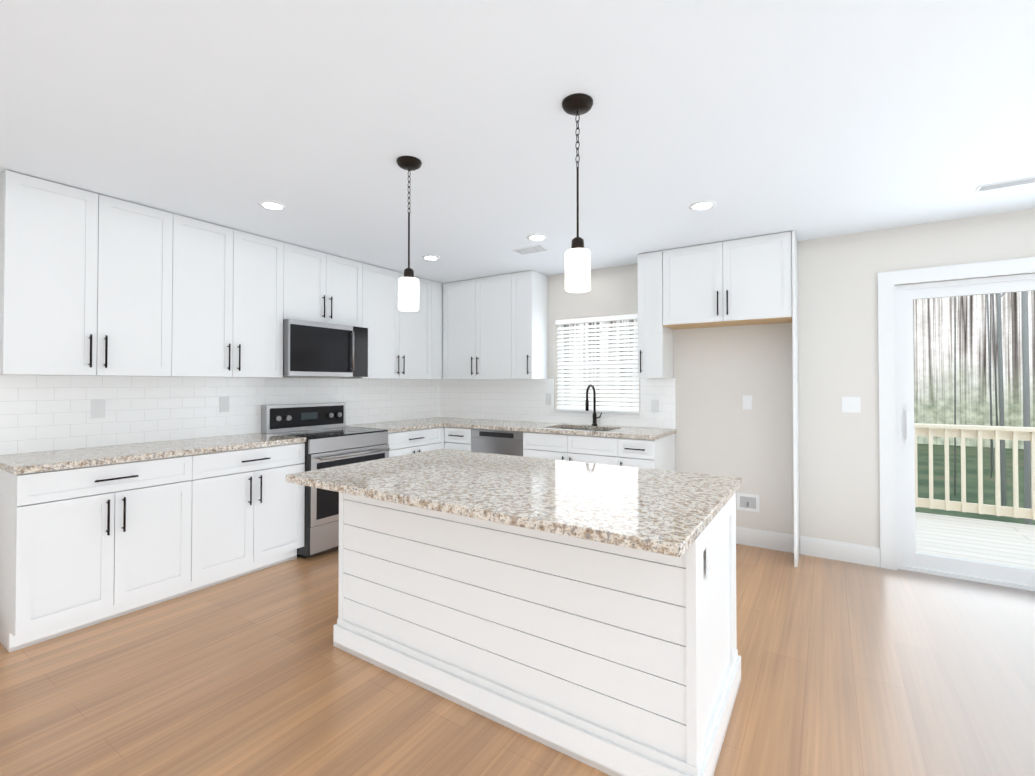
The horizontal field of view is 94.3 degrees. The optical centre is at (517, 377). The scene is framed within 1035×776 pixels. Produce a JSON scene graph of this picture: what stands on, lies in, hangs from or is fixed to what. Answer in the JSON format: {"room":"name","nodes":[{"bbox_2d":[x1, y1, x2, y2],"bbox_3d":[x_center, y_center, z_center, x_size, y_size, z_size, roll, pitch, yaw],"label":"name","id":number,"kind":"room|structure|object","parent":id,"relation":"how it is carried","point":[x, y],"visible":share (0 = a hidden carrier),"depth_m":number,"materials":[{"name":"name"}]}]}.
{"room":"kitchen","nodes":[
{"label":"kitchen","id":0,"kind":"room"},
{"bbox_2d":[282,376,339,377],"bbox_3d":[-2.946,0.137,2.781,0.150,2.440,7.200,0,-1,33],"label":"wall","id":1,"kind":"structure","parent":0,"point":[308,377],"depth_m":4.31,"materials":[{"name":"white paint"}]},
{"bbox_2d":[0,170,187,376],"bbox_3d":[-2.579,-0.545,2.921,0.323,1.066,0.818,0,-1,33],"label":"upper cabinet","id":2,"kind":"object","parent":1,"relation":"attached to","point":[93,284],"depth_m":2.77,"materials":[{"name":"white wood"}]},
{"bbox_2d":[0,375,439,454],"bbox_3d":[-1.931,0.239,4.207,0.008,0.472,3.700,0,-1,33],"label":"tile backsplash","id":3,"kind":"structure","parent":1,"relation":"attached to","point":[40,413],"depth_m":3.37,"materials":[{"name":"white tile"}]},
{"bbox_2d":[91,400,105,418],"bbox_3d":[-2.667,0.200,3.052,0.008,0.117,0.072,0,-1,33],"label":"outlet","id":4,"kind":"object","parent":3,"relation":"attached to","point":[98,408],"visible":1,"depth_m":3.05,"materials":[{"name":"white plastic"}]},
{"bbox_2d":[219,397,228,412],"bbox_3d":[-2.255,0.208,3.691,0.008,0.117,0.072,0,-1,33],"label":"outlet","id":5,"kind":"object","parent":3,"relation":"attached to","point":[223,404],"visible":1,"depth_m":3.69,"materials":[{"name":"white plastic"}]},
{"bbox_2d":[184,217,291,377],"bbox_3d":[-2.181,-0.537,3.537,0.323,1.066,0.875,0,-1,33],"label":"upper cabinet","id":6,"kind":"object","parent":1,"relation":"attached to","point":[238,284],"depth_m":3.46,"materials":[{"name":"white wood"}]},
{"bbox_2d":[292,245,363,327],"bbox_3d":[-1.768,-0.759,4.181,0.323,0.604,0.761,0,-1,33],"label":"upper cabinet","id":7,"kind":"object","parent":1,"relation":"attached to","point":[327,288],"depth_m":4.10,"materials":[{"name":"white wood"}]},
{"bbox_2d":[283,319,367,376],"bbox_3d":[-1.716,-0.232,4.141,0.442,0.444,0.758,0,-1,33],"label":"over-the-range microwave","id":8,"kind":"object","parent":7,"relation":"attached to","point":[314,349],"visible":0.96,"depth_m":3.98,"materials":[{"name":"silver metal"}]},
{"bbox_2d":[340,263,427,379],"bbox_3d":[-1.329,-0.520,4.858,0.323,1.066,0.971,0,-1,33],"label":"upper cabinet","id":9,"kind":"object","parent":1,"relation":"attached to","point":[397,339],"depth_m":4.72,"materials":[{"name":"white wood"}]},
{"bbox_2d":[428,280,443,379],"bbox_3d":[-1.021,-0.514,5.319,0.343,1.066,0.252,0,-1,33],"label":"upper cabinet","id":10,"kind":"object","parent":1,"relation":"attached to","point":[435,289],"depth_m":5.24,"materials":[{"name":"white wood"}]},
{"bbox_2d":[0,544,1034,775],"bbox_3d":[-0.152,1.383,0.963,6.800,0.100,7.500,0,-1,33],"label":"floor","id":11,"kind":"structure","parent":0,"point":[850,669],"depth_m":2.06,"materials":[{"name":"brown wood"}]},
{"bbox_2d":[0,453,207,652],"bbox_3d":[-2.455,0.915,2.822,0.618,0.884,0.818,0,-1,33],"label":"base cabinet","id":12,"kind":"object","parent":11,"relation":"on","point":[83,547],"depth_m":2.57,"materials":[{"name":"white wood"}]},
{"bbox_2d":[0,433,305,474],"bbox_3d":[-2.258,0.458,3.112,0.627,0.034,1.533,0,-1,33],"label":"countertop","id":13,"kind":"structure","parent":12,"relation":"on","point":[23,463],"depth_m":2.84,"materials":[{"name":"stone"}]},
{"bbox_2d":[204,442,304,588],"bbox_3d":[-2.073,0.922,3.414,0.618,0.884,0.816,0,-1,33],"label":"base cabinet","id":14,"kind":"object","parent":11,"relation":"on","point":[254,518],"depth_m":3.26,"materials":[{"name":"white wood"}]},
{"bbox_2d":[261,402,389,557],"bbox_3d":[-1.586,0.800,4.043,0.736,1.145,0.758,0,-1,33],"label":"range","id":15,"kind":"object","parent":11,"relation":"on","point":[332,440],"visible":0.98,"depth_m":3.86,"materials":[{"name":"silver metal"}]},
{"bbox_2d":[387,427,439,456],"bbox_3d":[-1.223,0.939,4.733,0.618,0.884,0.790,0,-1,33],"label":"base cabinet","id":16,"kind":"object","parent":11,"relation":"on","point":[420,440],"depth_m":4.54,"materials":[{"name":"white wood"}]},
{"bbox_2d":[346,420,443,432],"bbox_3d":[-1.221,0.479,4.721,0.627,0.034,0.759,0,-1,33],"label":"countertop","id":17,"kind":"structure","parent":16,"relation":"on","point":[405,425],"depth_m":4.69,"materials":[{"name":"stone"}]},
{"bbox_2d":[440,427,472,450],"bbox_3d":[-0.454,0.944,5.054,0.366,0.884,0.657,0,-1,33],"label":"base cabinet","id":18,"kind":"object","parent":11,"relation":"on","point":[453,438],"depth_m":4.82,"materials":[{"name":"white wood"}]},
{"bbox_2d":[471,428,522,455],"bbox_3d":[-0.038,0.941,4.806,0.596,0.883,0.618,0,-1,33],"label":"dishwasher","id":19,"kind":"object","parent":11,"relation":"on","point":[504,442],"visible":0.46,"depth_m":4.54,"materials":[{"name":"silver metal"}]},
{"bbox_2d":[333,492,740,775],"bbox_3d":[0.036,0.918,2.285,1.768,0.865,0.813,0,-1,33],"label":"kitchen island","id":20,"kind":"object","parent":11,"relation":"on","point":[611,659],"visible":0.75,"depth_m":1.80,"materials":[{"name":"white wood"}]},
{"bbox_2d":[286,449,741,556],"bbox_3d":[-0.033,0.466,2.187,1.787,0.034,1.073,0,-1,33],"label":"island countertop","id":21,"kind":"structure","parent":20,"relation":"on","point":[670,513],"depth_m":1.87,"materials":[{"name":"stone"}]},
{"bbox_2d":[608,434,675,470],"bbox_3d":[1.085,0.931,4.086,0.354,0.884,0.618,0,-1,33],"label":"base cabinet","id":22,"kind":"object","parent":11,"relation":"on","point":[659,454],"depth_m":3.86,"materials":[{"name":"white wood"}]},
{"bbox_2d":[414,384,676,439],"bbox_3d":[0.064,0.386,4.728,2.782,0.640,0.644,0,-1,33],"label":"countertop","id":23,"kind":"structure","parent":22,"relation":"on","point":[594,429],"depth_m":4.49,"materials":[{"name":"stone"}]},
{"bbox_2d":[792,230,799,566],"bbox_3d":[2.096,0.149,3.613,0.020,2.436,0.333,0,-1,33],"label":"end panel","id":24,"kind":"object","parent":11,"relation":"on","point":[795,397],"visible":1,"depth_m":3.48,"materials":[{"name":"white wood"}]},
{"bbox_2d":[0,0,1034,283],"bbox_3d":[-0.152,-1.157,0.996,6.800,0.100,7.500,0,-1,33],"label":"ceiling","id":25,"kind":"structure","parent":0,"point":[756,118],"depth_m":2.02,"materials":[{"name":"white paint"}]},
{"bbox_2d":[258,200,285,210],"bbox_3d":[-1.534,-1.077,3.005,0.156,0.007,0.156,0,-1,33],"label":"recessed light","id":26,"kind":"object","parent":25,"relation":"in","point":[270,205],"visible":0.94,"depth_m":2.99,"materials":[{"name":"white plastic"}]},
{"bbox_2d":[396,156,421,311],"bbox_3d":[-0.545,-0.713,2.410,0.124,0.750,0.124,0,-1,33],"label":"pendant light","id":27,"kind":"object","parent":25,"relation":"hanging from","point":[408,298],"visible":1,"depth_m":2.38,"materials":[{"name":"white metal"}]},
{"bbox_2d":[422,255,439,259],"bbox_3d":[-0.768,-1.060,4.248,0.156,0.007,0.156,0,-1,33],"label":"recessed light","id":28,"kind":"object","parent":25,"relation":"in","point":[429,257],"visible":1,"depth_m":4.22,"materials":[{"name":"white plastic"}]},
{"bbox_2d":[512,245,548,254],"bbox_3d":[0.110,-1.063,4.003,0.280,0.008,0.140,0,-1,33],"label":"ceiling vent","id":29,"kind":"object","parent":25,"relation":"in","point":[533,249],"visible":0.98,"depth_m":4.00,"materials":[{"name":"white metal"}]},
{"bbox_2d":[527,234,546,240],"bbox_3d":[0.148,-1.068,3.657,0.156,0.007,0.156,0,-1,33],"label":"recessed light","id":30,"kind":"object","parent":25,"relation":"in","point":[535,237],"visible":1,"depth_m":3.65,"materials":[{"name":"white plastic"}]},
{"bbox_2d":[562,93,592,292],"bbox_3d":[0.239,-0.720,1.905,0.124,0.750,0.124,0,-1,33],"label":"pendant light","id":31,"kind":"object","parent":25,"relation":"hanging from","point":[577,267],"visible":1,"depth_m":1.87,"materials":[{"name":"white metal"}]},
{"bbox_2d":[689,201,714,210],"bbox_3d":[1.157,-1.077,3.007,0.156,0.007,0.156,0,-1,33],"label":"recessed light","id":32,"kind":"object","parent":25,"relation":"in","point":[700,205],"visible":0.98,"depth_m":2.99,"materials":[{"name":"white plastic"}]},
{"bbox_2d":[975,177,1034,191],"bbox_3d":[2.833,-1.081,2.617,0.480,0.008,0.090,0,-1,33],"label":"ceiling vent","id":33,"kind":"object","parent":25,"relation":"in","point":[1006,184],"visible":1,"depth_m":2.67,"materials":[{"name":"white"}]},
{"bbox_2d":[548,208,1034,547],"bbox_3d":[1.839,0.153,4.068,6.800,2.440,0.150,0,-1,33],"label":"wall","id":34,"kind":"structure","parent":0,"point":[719,373],"depth_m":3.71,"materials":[{"name":"white paint"}]},
{"bbox_2d":[444,273,515,379],"bbox_3d":[-0.345,-0.515,5.202,0.996,1.066,0.323,0,-1,33],"label":"upper cabinet","id":35,"kind":"object","parent":34,"relation":"attached to","point":[480,313],"depth_m":5.04,"materials":[{"name":"white wood"}]},
{"bbox_2d":[516,270,547,378],"bbox_3d":[0.103,-0.519,4.913,0.297,1.066,0.323,0,-1,33],"label":"upper cabinet","id":36,"kind":"object","parent":34,"relation":"attached to","point":[531,286],"depth_m":4.77,"materials":[{"name":"white wood"}]},
{"bbox_2d":[440,378,675,428],"bbox_3d":[0.246,0.249,5.000,2.748,0.472,0.008,0,-1,33],"label":"tile backsplash","id":37,"kind":"structure","parent":34,"relation":"attached to","point":[524,400],"depth_m":5.07,"materials":[{"name":"white tile"}]},
{"bbox_2d":[546,394,551,404],"bbox_3d":[0.321,0.225,4.942,0.072,0.117,0.008,0,-1,33],"label":"outlet","id":38,"kind":"object","parent":37,"relation":"attached to","point":[548,399],"visible":1,"depth_m":4.94,"materials":[{"name":"white plastic"}]},
{"bbox_2d":[651,399,658,412],"bbox_3d":[1.246,0.257,4.346,0.072,0.117,0.008,0,-1,33],"label":"outlet","id":39,"kind":"object","parent":37,"relation":"attached to","point":[654,405],"visible":1,"depth_m":4.34,"materials":[{"name":"white plastic"}]},
{"bbox_2d":[553,319,639,414],"bbox_3d":[0.790,-0.124,4.735,0.906,0.945,0.172,0,-1,33],"label":"window","id":40,"kind":"structure","parent":34,"relation":"in","point":[593,356],"depth_m":4.74,"materials":[{"name":"white plastic"}]},
{"bbox_2d":[556,313,638,411],"bbox_3d":[0.772,-0.135,4.707,0.874,0.917,0.050,0,-1,33],"label":"window blinds","id":41,"kind":"object","parent":40,"relation":"attached to","point":[569,398],"visible":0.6,"depth_m":4.69,"materials":[{"name":"white plastic"}]},
{"bbox_2d":[637,249,675,377],"bbox_3d":[1.234,-0.528,4.184,0.273,1.066,0.323,0,-1,33],"label":"upper cabinet","id":42,"kind":"object","parent":34,"relation":"attached to","point":[654,269],"depth_m":4.06,"materials":[{"name":"white wood"}]},
{"bbox_2d":[672,231,791,328],"bbox_3d":[1.695,-0.752,3.890,0.936,0.626,0.323,0,-1,33],"label":"upper cabinet","id":43,"kind":"object","parent":34,"relation":"attached to","point":[746,281],"depth_m":3.72,"materials":[{"name":"white wood"}]},
{"bbox_2d":[743,395,751,409],"bbox_3d":[1.889,0.205,3.941,0.072,0.117,0.008,0,-1,33],"label":"outlet","id":44,"kind":"object","parent":34,"relation":"attached to","point":[747,402],"visible":1,"depth_m":3.94,"materials":[{"name":"white plastic"}]},
{"bbox_2d":[737,492,759,511],"bbox_3d":[1.886,1.021,3.927,0.170,0.140,0.017,0,-1,33],"label":"outlet box","id":45,"kind":"object","parent":34,"relation":"attached to","point":[747,502],"visible":1,"depth_m":3.92,"materials":[{"name":"white plastic"}]},
{"bbox_2d":[736,526,879,566],"bbox_3d":[2.007,1.301,3.848,1.443,0.138,0.014,0,-1,33],"label":"baseboard","id":46,"kind":"structure","parent":34,"relation":"attached to","point":[845,552],"depth_m":3.67,"materials":[{"name":"white wood"}]},
{"bbox_2d":[842,397,860,412],"bbox_3d":[2.477,0.202,3.562,0.116,0.116,0.008,0,-1,33],"label":"light switch","id":47,"kind":"object","parent":34,"relation":"attached to","point":[851,404],"visible":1,"depth_m":3.56,"materials":[{"name":"white plastic"}]},
{"bbox_2d":[878,257,1034,590],"bbox_3d":[3.484,0.297,2.982,1.990,2.125,0.150,0,-1,33],"label":"sliding glass door","id":48,"kind":"structure","parent":34,"relation":"attached to","point":[909,558],"depth_m":3.40,"materials":[{"name":"white plastic"}]},
{"label":"outside","id":49,"kind":"structure","parent":0,"visible":0},
{"bbox_2d":[915,512,1034,569],"bbox_3d":[4.612,1.570,3.644,5.600,0.295,2.168,0,-1,33],"label":"deck","id":50,"kind":"object","parent":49,"point":[973,538],"depth_m":4.24,"materials":[{"name":"white wood"}]},
{"bbox_2d":[914,423,1034,519],"bbox_3d":[5.123,0.955,4.446,5.600,0.954,0.180,0,-1,33],"label":"railing","id":51,"kind":"object","parent":50,"relation":"on","point":[1015,510],"depth_m":4.76,"materials":[{"name":"beige wood"}]},
{"bbox_2d":[915,444,1034,524],"bbox_3d":[14.242,3.380,20.037,70.000,0.400,39.500,0,-1,33],"label":"ground","id":52,"kind":"structure","parent":49,"point":[938,482],"depth_m":14.81,"materials":[{"name":"green plant"}]},
{"bbox_2d":[565,291,1031,524],"bbox_3d":[12.207,-6.137,14.641,50.294,18.696,18.999,0,-1,33],"label":"trees","id":53,"kind":"object","parent":52,"relation":"on","point":[1026,403],"depth_m":10.68,"materials":[{"name":"grey plant"}]},
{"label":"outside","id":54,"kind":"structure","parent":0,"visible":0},
{"bbox_2d":[564,291,1034,448],"bbox_3d":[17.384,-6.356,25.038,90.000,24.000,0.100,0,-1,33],"label":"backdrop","id":55,"kind":"structure","parent":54,"point":[978,400],"depth_m":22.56,"materials":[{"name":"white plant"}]}
]}

